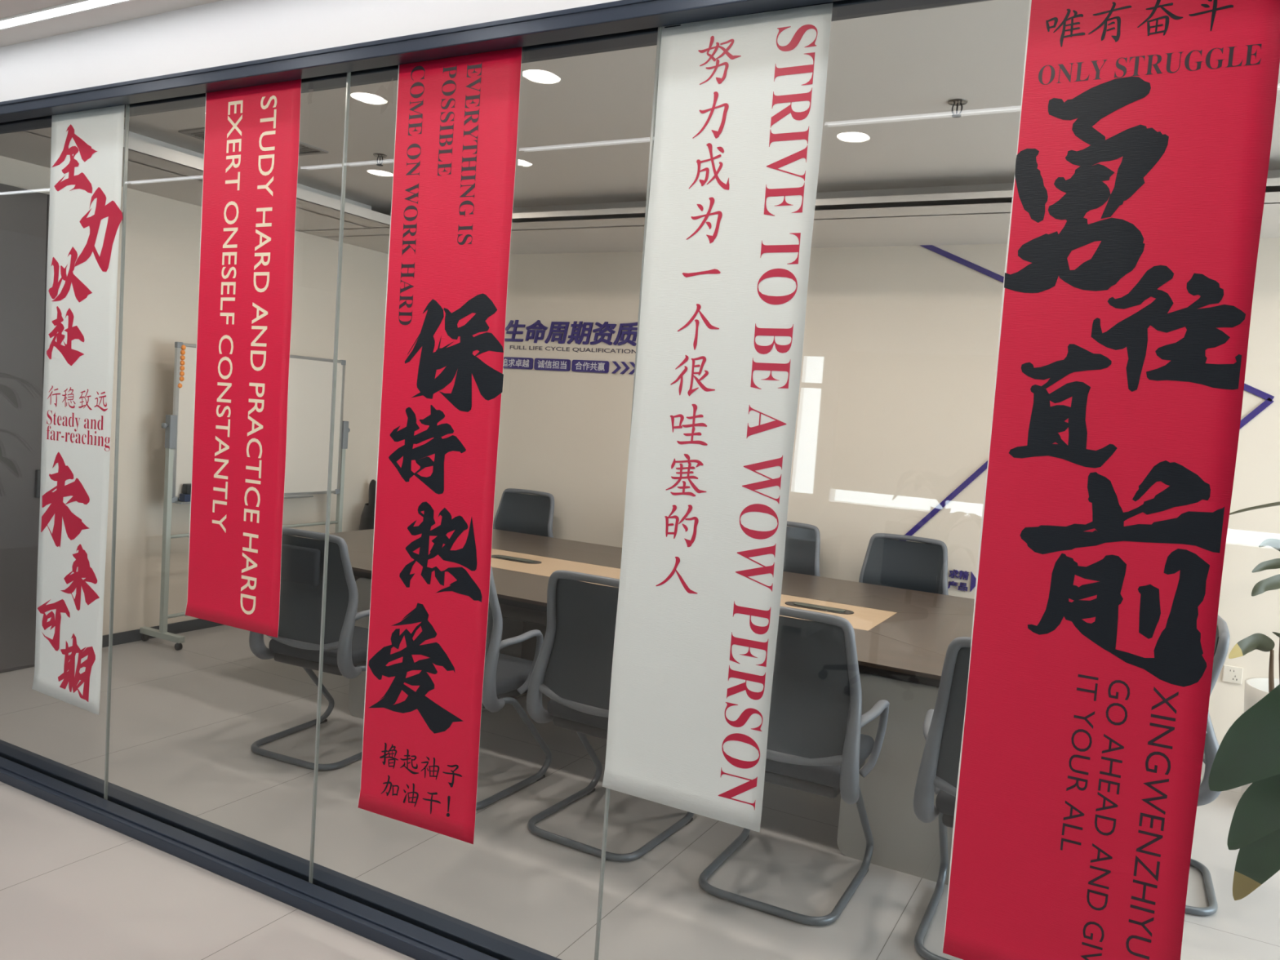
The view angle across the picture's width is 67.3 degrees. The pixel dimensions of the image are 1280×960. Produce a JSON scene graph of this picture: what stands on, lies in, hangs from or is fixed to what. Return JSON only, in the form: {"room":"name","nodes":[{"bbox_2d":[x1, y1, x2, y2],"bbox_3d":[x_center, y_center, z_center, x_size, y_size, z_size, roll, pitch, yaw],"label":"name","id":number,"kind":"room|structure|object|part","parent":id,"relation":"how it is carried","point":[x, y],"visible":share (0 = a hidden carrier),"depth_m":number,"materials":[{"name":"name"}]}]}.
{"room":"office corridor","nodes":[
{"label":"office corridor","id":0,"kind":"room"},
{"bbox_2d":[0,0,222,47],"bbox_3d":[-1.969,-1.361,-0.749,15.000,0.120,7.285,6,4,28],"label":"ceiling","id":1,"kind":"structure","parent":0,"point":[135,9],"depth_m":3.24,"materials":[{"name":"white paint"}]},
{"bbox_2d":[0,0,134,31],"bbox_3d":[-1.182,-1.490,2.809,12.000,0.004,0.060,6,4,28],"label":"recessed light","id":2,"kind":"object","parent":1,"relation":"in","point":[79,6],"visible":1,"depth_m":3.23,"materials":[{"name":"white"}]},
{"bbox_2d":[0,155,388,635],"bbox_3d":[-2.892,-0.466,6.107,0.120,2.890,3.789,6,4,28],"label":"wall","id":3,"kind":"structure","parent":0,"point":[162,244],"depth_m":5.93,"materials":[{"name":"beige paint"}]},
{"bbox_2d":[102,618,223,647],"bbox_3d":[-2.920,0.943,6.195,0.012,0.070,3.539,6,4,28],"label":"baseboard","id":4,"kind":"structure","parent":3,"relation":"attached to","point":[131,636],"depth_m":6.08,"materials":[{"name":"grey"}]},
{"bbox_2d":[0,0,620,102],"bbox_3d":[-0.198,-1.361,2.542,15.000,0.327,0.186,6,4,28],"label":"wall header","id":5,"kind":"structure","parent":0,"point":[224,32],"depth_m":3.04,"materials":[{"name":"white paint"}]},
{"bbox_2d":[0,624,1279,959],"bbox_3d":[-1.239,1.491,1.172,15.000,0.100,11.200,6,4,28],"label":"floor","id":6,"kind":"structure","parent":0,"point":[185,722],"depth_m":3.44,"materials":[{"name":"tile"}]},
{"bbox_2d":[0,183,49,673],"bbox_3d":[-3.345,-0.243,5.000,0.171,2.535,1.099,6,4,28],"label":"door","id":7,"kind":"structure","parent":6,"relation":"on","point":[24,213],"depth_m":5.04,"materials":[{"name":"grey glass"}]},
{"bbox_3d":[-3.216,0.021,5.133,0.022,0.150,0.020,6,4,28],"label":"handle","id":8,"kind":"part","parent":7,"relation":"part of","materials":[{"name":"black plastic"}]},
{"bbox_3d":[-3.121,-0.257,5.300,0.020,2.513,0.357,6,4,28],"label":"door","id":9,"kind":"part","parent":7,"relation":"part of","materials":[{"name":"grey laminate"}]},
{"bbox_2d":[139,342,350,650],"bbox_3d":[-2.510,0.071,6.373,0.370,1.836,1.480,6,4,28],"label":"whiteboard","id":10,"kind":"object","parent":6,"relation":"on","point":[310,378],"visible":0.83,"depth_m":6.55,"materials":[{"name":"beige ceramic"}]},
{"bbox_3d":[-2.818,-0.323,5.702,0.034,0.034,0.030,6,4,28],"label":"knob","id":11,"kind":"part","parent":10,"relation":"part of","materials":[{"name":"grey plastic"}]},
{"bbox_3d":[-2.842,0.271,5.774,0.036,1.325,0.032,6,4,28],"label":"post","id":12,"kind":"part","parent":10,"relation":"part of","materials":[{"name":"silver metal"}]},
{"bbox_3d":[-2.814,0.118,5.795,0.029,0.036,0.041,6,4,28],"label":"frame corner","id":13,"kind":"part","parent":10,"relation":"part of","materials":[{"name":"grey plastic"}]},
{"bbox_3d":[-2.750,-0.805,5.731,0.029,0.036,0.041,6,4,28],"label":"frame corner","id":14,"kind":"part","parent":10,"relation":"part of","materials":[{"name":"grey plastic"}]},
{"bbox_2d":[179,376,184,381],"bbox_3d":[-2.743,-0.606,5.756,0.010,0.030,0.030,6,4,28],"label":"magnet","id":15,"kind":"object","parent":10,"relation":"attached to","point":[181,378],"visible":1,"depth_m":5.75,"materials":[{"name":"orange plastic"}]},
{"bbox_2d":[179,371,184,376],"bbox_3d":[-2.741,-0.636,5.754,0.010,0.030,0.030,6,4,28],"label":"magnet","id":16,"kind":"object","parent":10,"relation":"attached to","point":[181,373],"visible":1,"depth_m":5.75,"materials":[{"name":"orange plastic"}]},
{"bbox_2d":[179,365,184,370],"bbox_3d":[-2.739,-0.669,5.752,0.010,0.030,0.030,6,4,28],"label":"magnet","id":17,"kind":"object","parent":10,"relation":"attached to","point":[181,367],"visible":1,"depth_m":5.75,"materials":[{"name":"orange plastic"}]},
{"bbox_2d":[179,483,191,502],"bbox_3d":[-2.702,0.074,5.893,0.053,0.105,0.235,6,4,28],"label":"eraser","id":18,"kind":"object","parent":10,"relation":"on","point":[185,496],"visible":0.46,"depth_m":5.80,"materials":[{"name":"black plastic"}]},
{"bbox_2d":[175,494,313,504],"bbox_3d":[-2.534,0.123,6.226,0.063,0.014,1.020,6,4,28],"label":"marker tray","id":19,"kind":"object","parent":10,"relation":"on","point":[286,496],"depth_m":6.49,"materials":[{"name":"silver metal"}]},
{"bbox_3d":[-2.471,-0.362,6.337,0.023,0.954,1.340,6,4,28],"label":"board frame","id":20,"kind":"part","parent":10,"relation":"part of","materials":[{"name":"silver metal"}]},
{"bbox_3d":[-2.193,0.082,6.942,0.029,0.036,0.041,6,4,28],"label":"frame corner","id":21,"kind":"part","parent":10,"relation":"part of","materials":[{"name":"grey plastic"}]},
{"bbox_3d":[-2.186,0.233,6.987,0.036,1.325,0.032,6,4,28],"label":"post","id":22,"kind":"part","parent":10,"relation":"part of","materials":[{"name":"silver metal"}]},
{"bbox_3d":[-2.129,-0.841,6.879,0.029,0.036,0.041,6,4,28],"label":"frame corner","id":23,"kind":"part","parent":10,"relation":"part of","materials":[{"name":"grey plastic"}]},
{"bbox_2d":[248,527,369,770],"bbox_3d":[-1.385,0.707,4.352,0.603,1.003,0.561,6,4,24],"label":"chair","id":24,"kind":"object","parent":6,"relation":"on","point":[297,642],"visible":0.67,"depth_m":4.13,"materials":[{"name":"grey fabric"}]},
{"bbox_3d":[-1.443,0.522,4.183,0.562,0.619,0.145,6,4,24],"label":"frame","id":25,"kind":"part","parent":24,"relation":"part of","materials":[{"name":"grey plastic"}]},
{"bbox_3d":[-1.406,0.998,4.372,0.491,0.417,0.561,6,4,24],"label":"cantilever frame","id":26,"kind":"part","parent":24,"relation":"part of","materials":[{"name":"grey metal"}]},
{"bbox_3d":[-1.444,0.469,4.169,0.485,0.445,0.092,6,4,24],"label":"backrest","id":27,"kind":"part","parent":24,"relation":"part of","materials":[{"name":"grey fabric"}]},
{"bbox_3d":[-1.371,0.749,4.394,0.444,0.067,0.450,6,4,24],"label":"seat","id":28,"kind":"part","parent":24,"relation":"part of","materials":[{"name":"grey fabric"}]},
{"bbox_3d":[-1.165,0.681,4.194,0.078,0.276,0.268,6,4,24],"label":"armrest","id":29,"kind":"part","parent":24,"relation":"part of","materials":[{"name":"grey plastic"}]},
{"bbox_2d":[359,479,376,530],"bbox_3d":[-2.001,0.472,7.377,0.340,0.972,0.336,6,4,28],"label":"chair","id":30,"kind":"object","parent":6,"relation":"on","point":[367,517],"visible":0.2,"depth_m":7.26,"materials":[{"name":"black fabric"}]},
{"bbox_2d":[475,565,551,809],"bbox_3d":[-0.702,0.775,4.053,0.603,1.003,0.561,6,5,29],"label":"chair","id":31,"kind":"object","parent":6,"relation":"on","point":[506,677],"visible":0.35,"depth_m":3.89,"materials":[{"name":"grey plastic"}]},
{"bbox_3d":[-0.775,0.535,3.877,0.485,0.445,0.092,6,5,29],"label":"backrest","id":32,"kind":"part","parent":31,"relation":"part of","materials":[{"name":"grey fabric"}]},
{"bbox_3d":[-0.773,0.589,3.891,0.562,0.619,0.145,6,5,29],"label":"frame","id":33,"kind":"part","parent":31,"relation":"part of","materials":[{"name":"grey plastic"}]},
{"bbox_3d":[-0.722,1.066,4.073,0.491,0.417,0.561,6,5,29],"label":"cantilever frame","id":34,"kind":"part","parent":31,"relation":"part of","materials":[{"name":"grey metal"}]},
{"bbox_3d":[-0.684,0.817,4.093,0.444,0.067,0.450,6,5,29],"label":"seat","id":35,"kind":"part","parent":31,"relation":"part of","materials":[{"name":"grey fabric"}]},
{"bbox_3d":[-0.497,0.749,3.875,0.078,0.276,0.268,6,5,29],"label":"armrest","id":36,"kind":"part","parent":31,"relation":"part of","materials":[{"name":"grey plastic"}]},
{"bbox_2d":[493,488,554,537],"bbox_3d":[-0.927,0.576,6.723,0.603,1.003,0.561,6,4,28],"label":"chair","id":37,"kind":"object","parent":6,"relation":"on","point":[524,513],"visible":0.22,"depth_m":6.86,"materials":[{"name":"black fabric"}]},
{"bbox_2d":[526,569,694,862],"bbox_3d":[-0.080,0.842,3.718,0.603,1.003,0.561,6,5,30],"label":"chair","id":38,"kind":"object","parent":6,"relation":"on","point":[573,667],"visible":0.59,"depth_m":3.58,"materials":[{"name":"black fabric"}]},
{"bbox_3d":[-0.152,0.655,3.557,0.562,0.619,0.145,6,5,30],"label":"frame","id":39,"kind":"part","parent":38,"relation":"part of","materials":[{"name":"grey plastic"}]},
{"bbox_3d":[-0.061,0.883,3.758,0.444,0.067,0.450,6,5,30],"label":"seat","id":40,"kind":"part","parent":38,"relation":"part of","materials":[{"name":"grey fabric"}]},
{"bbox_3d":[-0.154,0.602,3.543,0.485,0.445,0.092,6,5,30],"label":"backrest","id":41,"kind":"part","parent":38,"relation":"part of","materials":[{"name":"grey fabric"}]},
{"bbox_3d":[-0.100,1.132,3.738,0.491,0.417,0.561,6,5,30],"label":"cantilever frame","id":42,"kind":"part","parent":38,"relation":"part of","materials":[{"name":"grey metal"}]},
{"bbox_2d":[297,528,974,885],"bbox_3d":[0.032,0.886,4.984,4.238,0.756,1.793,6,4,28],"label":"conference table","id":43,"kind":"object","parent":6,"relation":"on","point":[904,637],"visible":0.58,"depth_m":4.22,"materials":[{"name":"brown wood"}]},
{"bbox_3d":[-0.690,0.435,5.312,0.250,0.003,0.068,6,4,28],"label":"lid","id":44,"kind":"part","parent":43,"relation":"part of","materials":[{"name":"grey wood"}]},
{"bbox_3d":[0.238,0.820,4.697,1.940,0.455,0.040,6,4,28],"label":"modesty panel","id":45,"kind":"part","parent":43,"relation":"part of","materials":[{"name":"brown wood"}]},
{"bbox_3d":[0.841,0.597,4.512,0.250,0.003,0.068,6,4,28],"label":"lid","id":46,"kind":"part","parent":43,"relation":"part of","materials":[{"name":"grey wood"}]},
{"bbox_2d":[698,605,889,925],"bbox_3d":[0.546,0.909,3.370,0.603,1.003,0.561,6,4,27],"label":"chair","id":47,"kind":"object","parent":6,"relation":"on","point":[816,744],"visible":0.57,"depth_m":3.14,"materials":[{"name":"grey plastic"}]},
{"bbox_3d":[0.526,1.200,3.390,0.491,0.417,0.561,6,4,27],"label":"cantilever frame","id":48,"kind":"part","parent":47,"relation":"part of","materials":[{"name":"grey metal"}]},
{"bbox_3d":[0.480,0.670,3.191,0.485,0.445,0.092,6,4,27],"label":"backrest","id":49,"kind":"part","parent":47,"relation":"part of","materials":[{"name":"grey fabric"}]},
{"bbox_3d":[0.481,0.723,3.205,0.562,0.619,0.145,6,4,27],"label":"frame","id":50,"kind":"part","parent":47,"relation":"part of","materials":[{"name":"grey plastic"}]},
{"bbox_3d":[0.563,0.951,3.411,0.444,0.067,0.450,6,4,27],"label":"seat","id":51,"kind":"part","parent":47,"relation":"part of","materials":[{"name":"grey fabric"}]},
{"bbox_3d":[0.758,0.883,3.201,0.078,0.276,0.268,6,4,27],"label":"armrest","id":52,"kind":"part","parent":47,"relation":"part of","materials":[{"name":"grey plastic"}]},
{"bbox_2d":[782,520,820,576],"bbox_3d":[0.768,0.758,5.788,0.603,1.003,0.561,6,4,28],"label":"chair","id":53,"kind":"object","parent":6,"relation":"on","point":[802,544],"visible":0.14,"depth_m":5.86,"materials":[{"name":"grey fabric"}]},
{"bbox_2d":[858,533,948,595],"bbox_3d":[1.429,0.828,5.433,0.603,1.003,0.561,6,4,28],"label":"chair","id":54,"kind":"object","parent":6,"relation":"on","point":[895,562],"visible":0.35,"depth_m":5.57,"materials":[{"name":"black fabric"}]},
{"bbox_2d":[913,636,971,959],"bbox_3d":[1.196,0.977,3.043,0.603,1.003,0.561,6,4,26],"label":"chair","id":55,"kind":"object","parent":6,"relation":"on","point":[943,726],"visible":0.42,"depth_m":2.96,"materials":[{"name":"grey plastic"}]},
{"bbox_3d":[1.176,1.267,3.063,0.491,0.417,0.561,6,4,26],"label":"cantilever frame","id":56,"kind":"part","parent":55,"relation":"part of","materials":[{"name":"grey metal"}]},
{"bbox_3d":[0.942,0.902,3.110,0.078,0.276,0.268,6,4,26],"label":"armrest","id":57,"kind":"part","parent":55,"relation":"part of","materials":[{"name":"grey plastic"}]},
{"bbox_3d":[1.132,0.791,2.877,0.562,0.619,0.145,6,4,26],"label":"frame","id":58,"kind":"part","parent":55,"relation":"part of","materials":[{"name":"grey plastic"}]},
{"bbox_3d":[1.212,1.018,3.084,0.444,0.067,0.450,6,4,26],"label":"seat","id":59,"kind":"part","parent":55,"relation":"part of","materials":[{"name":"grey fabric"}]},
{"bbox_3d":[1.131,0.738,2.863,0.485,0.445,0.092,6,4,26],"label":"backrest","id":60,"kind":"part","parent":55,"relation":"part of","materials":[{"name":"grey fabric"}]},
{"bbox_2d":[1185,615,1230,915],"bbox_3d":[1.879,0.986,3.598,0.561,1.003,0.603,6,4,26],"label":"chair","id":61,"kind":"object","parent":6,"relation":"on","point":[1206,796],"visible":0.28,"depth_m":3.28,"materials":[{"name":"grey plastic"}]},
{"bbox_3d":[1.859,1.276,3.618,0.561,0.417,0.491,6,4,26],"label":"cantilever frame","id":62,"kind":"part","parent":61,"relation":"part of","materials":[{"name":"grey metal"}]},
{"bbox_3d":[2.045,0.811,3.510,0.145,0.619,0.562,6,4,26],"label":"frame","id":63,"kind":"part","parent":61,"relation":"part of","materials":[{"name":"grey plastic"}]},
{"bbox_3d":[2.059,0.758,3.501,0.092,0.445,0.485,6,4,26],"label":"backrest","id":64,"kind":"part","parent":61,"relation":"part of","materials":[{"name":"grey fabric"}]},
{"bbox_2d":[1208,684,1279,900],"bbox_3d":[1.964,0.958,2.402,0.961,1.235,0.356,6,4,28],"label":"potted plant","id":65,"kind":"object","parent":6,"relation":"on","point":[1249,752],"visible":1,"depth_m":2.57,"materials":[{"name":"green plant"}]},
{"bbox_2d":[1228,502,1279,796],"bbox_3d":[2.998,0.671,4.297,0.821,1.688,0.452,6,4,28],"label":"potted plant","id":66,"kind":"object","parent":6,"relation":"on","point":[1255,688],"visible":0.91,"depth_m":4.30,"materials":[{"name":"green plant"}]},
{"bbox_3d":[2.957,1.230,4.353,0.424,0.562,0.424,6,4,28],"label":"pot","id":67,"kind":"part","parent":66,"relation":"part of","materials":[{"name":"white ceramic"}]},
{"bbox_3d":[2.850,0.899,4.332,0.061,0.273,0.027,3,4,-9],"label":"stem","id":68,"kind":"part","parent":66,"relation":"part of","materials":[{"name":"brown plant"}]},
{"bbox_3d":[2.929,0.698,4.350,0.082,0.683,0.050,1,5,-38],"label":"stem","id":69,"kind":"part","parent":66,"relation":"part of","materials":[{"name":"brown plant"}]},
{"bbox_2d":[0,0,1279,254],"bbox_3d":[1.019,-1.422,3.945,8.800,0.230,3.815,6,4,28],"label":"ceiling","id":70,"kind":"structure","parent":0,"point":[896,167],"depth_m":4.49,"materials":[{"name":"white paint"}]},
{"bbox_2d":[177,127,328,155],"bbox_3d":[-1.952,-1.714,4.873,0.500,0.008,0.505,6,4,28],"label":"ceiling vent","id":71,"kind":"object","parent":70,"relation":"in","point":[304,148],"visible":0.22,"depth_m":4.87,"materials":[{"name":"grey metal"}]},
{"bbox_2d":[373,153,386,166],"bbox_3d":[-1.347,-1.656,4.977,0.072,0.053,0.071,6,4,28],"label":"sprinkler","id":72,"kind":"object","parent":70,"relation":"attached to","point":[378,155],"visible":1,"depth_m":4.97,"materials":[{"name":"silver metal"}]},
{"bbox_3d":[-1.345,-1.680,4.975,0.072,0.004,0.071,6,4,28],"label":"plate","id":73,"kind":"part","parent":72,"relation":"part of","materials":[{"name":"silver metal"}]},
{"bbox_2d":[918,0,992,10],"bbox_3d":[0.946,-1.348,2.489,0.540,0.008,0.450,6,4,28],"label":"ceiling vent","id":74,"kind":"object","parent":70,"relation":"in","point":[986,0],"visible":0.08,"depth_m":2.76,"materials":[{"name":"grey metal"}]},
{"bbox_2d":[947,98,967,117],"bbox_3d":[1.183,-1.385,3.586,0.072,0.053,0.071,6,4,28],"label":"sprinkler","id":75,"kind":"object","parent":70,"relation":"attached to","point":[954,102],"visible":1,"depth_m":3.58,"materials":[{"name":"silver metal"}]},
{"bbox_3d":[1.185,-1.409,3.584,0.072,0.004,0.071,6,4,28],"label":"plate","id":76,"kind":"part","parent":75,"relation":"part of","materials":[{"name":"silver metal"}]},
{"bbox_2d":[493,237,1279,745],"bbox_3d":[1.813,-0.110,5.681,8.800,2.890,0.120,6,4,28],"label":"wall","id":77,"kind":"structure","parent":0,"point":[896,395],"depth_m":5.82,"materials":[{"name":"beige paint"}]},
{"bbox_2d":[502,320,637,374],"bbox_3d":[-0.521,-0.955,6.843,1.183,0.358,0.012,6,4,28],"label":"wall sign","id":78,"kind":"object","parent":77,"relation":"attached to","point":[548,364],"visible":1,"depth_m":6.82,"materials":[{"name":"blue plastic"}]},
{"bbox_3d":[-0.914,-0.859,7.059,0.308,0.083,0.010,6,4,28],"label":"slogan plate","id":79,"kind":"part","parent":78,"relation":"part of","materials":[{"name":"blue plastic"}]},
{"bbox_3d":[-0.631,-0.829,6.906,0.307,0.083,0.010,6,4,28],"label":"slogan plate","id":80,"kind":"part","parent":78,"relation":"part of","materials":[{"name":"blue plastic"}]},
{"bbox_3d":[-0.350,-0.799,6.755,0.302,0.083,0.010,6,4,28],"label":"slogan plate","id":81,"kind":"part","parent":78,"relation":"part of","materials":[{"name":"blue plastic"}]},
{"bbox_2d":[899,460,987,540],"bbox_3d":[2.359,-0.482,5.300,1.759,1.968,0.008,6,4,28],"label":"wall decal","id":82,"kind":"object","parent":77,"relation":"attached to","point":[984,467],"depth_m":5.62,"materials":[{"name":"blue plastic"}]},
{"bbox_2d":[947,568,976,591],"bbox_3d":[1.875,0.585,5.594,0.154,0.120,0.012,6,4,28],"label":"wall sign","id":83,"kind":"object","parent":77,"relation":"attached to","point":[973,580],"visible":1,"depth_m":5.59,"materials":[{"name":"blue plastic"}]},
{"bbox_2d":[919,244,1274,401],"bbox_3d":[2.308,-0.974,5.312,2.107,0.970,0.008,6,4,28],"label":"wall decal","id":84,"kind":"object","parent":77,"relation":"attached to","point":[1247,388],"depth_m":5.50,"materials":[{"name":"blue plastic"}]},
{"bbox_2d":[1222,665,1243,684],"bbox_3d":[3.062,1.006,4.965,0.086,0.086,0.011,6,4,28],"label":"wall socket","id":85,"kind":"object","parent":77,"relation":"attached to","point":[1233,674],"visible":1,"depth_m":4.96,"materials":[{"name":"beige plastic"}]},
{"bbox_2d":[1240,397,1273,428],"bbox_3d":[2.751,0.064,5.105,0.942,1.052,0.008,6,4,28],"label":"wall decal","id":86,"kind":"object","parent":77,"relation":"attached to","point":[1266,403],"depth_m":4.88,"materials":[{"name":"blue plastic"}]},
{"bbox_3d":[-0.302,0.094,2.638,15.200,2.610,0.176,6,4,28],"label":"wall","id":87,"kind":"structure","parent":0,"visible":0},
{"bbox_2d":[31,104,124,715],"bbox_3d":[-2.089,-0.249,3.565,0.466,2.215,0.008,6,4,28],"label":"banner","id":88,"kind":"object","parent":87,"relation":"hanging from","point":[86,215],"visible":1,"depth_m":3.57,"materials":[{"name":"white fabric"}]},
{"bbox_2d":[103,103,129,799],"bbox_3d":[-1.898,-0.072,3.484,0.008,2.542,0.011,6,4,28],"label":"trim","id":89,"kind":"structure","parent":87,"relation":"attached to","point":[127,106],"depth_m":3.48,"materials":[{"name":"grey plastic"}]},
{"bbox_2d":[184,79,301,637],"bbox_3d":[-1.303,-0.391,3.135,0.452,1.764,0.008,6,4,28],"label":"banner","id":90,"kind":"object","parent":87,"relation":"hanging from","point":[251,139],"visible":1,"depth_m":3.13,"materials":[{"name":"red fabric"}]},
{"bbox_2d":[0,739,561,959],"bbox_3d":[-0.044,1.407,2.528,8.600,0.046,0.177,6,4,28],"label":"bottom window frame","id":91,"kind":"structure","parent":87,"relation":"attached to","point":[407,939],"depth_m":3.13,"materials":[{"name":"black metal"}]},
{"bbox_2d":[308,71,351,883],"bbox_3d":[-0.964,0.028,2.981,0.008,2.542,0.011,6,4,28],"label":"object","id":92,"kind":"structure","parent":87,"relation":"attached to","point":[348,73],"depth_m":2.97,"materials":[{"name":"grey plastic"}]},
{"bbox_2d":[357,46,522,844],"bbox_3d":[-0.588,-0.083,2.758,0.449,2.220,0.008,6,4,28],"label":"banner","id":93,"kind":"object","parent":87,"relation":"hanging from","point":[457,117],"visible":1,"depth_m":2.75,"materials":[{"name":"red fabric"}]},
{"bbox_2d":[0,0,986,133],"bbox_3d":[0.132,-1.138,2.353,8.600,0.046,0.177,6,4,28],"label":"top window frame","id":94,"kind":"structure","parent":87,"relation":"attached to","point":[622,24],"depth_m":2.65,"materials":[{"name":"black metal"}]},
{"bbox_2d":[594,26,662,959],"bbox_3d":[-0.037,0.127,2.482,0.008,2.542,0.011,6,4,28],"label":"trim","id":95,"kind":"structure","parent":87,"relation":"attached to","point":[660,28],"depth_m":2.44,"materials":[{"name":"grey plastic"}]},
{"bbox_2d":[602,3,832,832],"bbox_3d":[0.169,-0.138,2.347,0.455,1.943,0.009,6,4,28],"label":"banner","id":96,"kind":"object","parent":87,"relation":"hanging from","point":[741,99],"visible":1,"depth_m":2.34,"materials":[{"name":"white fabric"}]},
{"bbox_2d":[942,0,1279,959],"bbox_3d":[0.931,0.025,1.939,0.452,2.103,0.008,6,4,28],"label":"banner","id":97,"kind":"object","parent":87,"relation":"hanging from","point":[1145,127],"visible":1,"depth_m":1.93,"materials":[{"name":"red fabric"}]}
]}

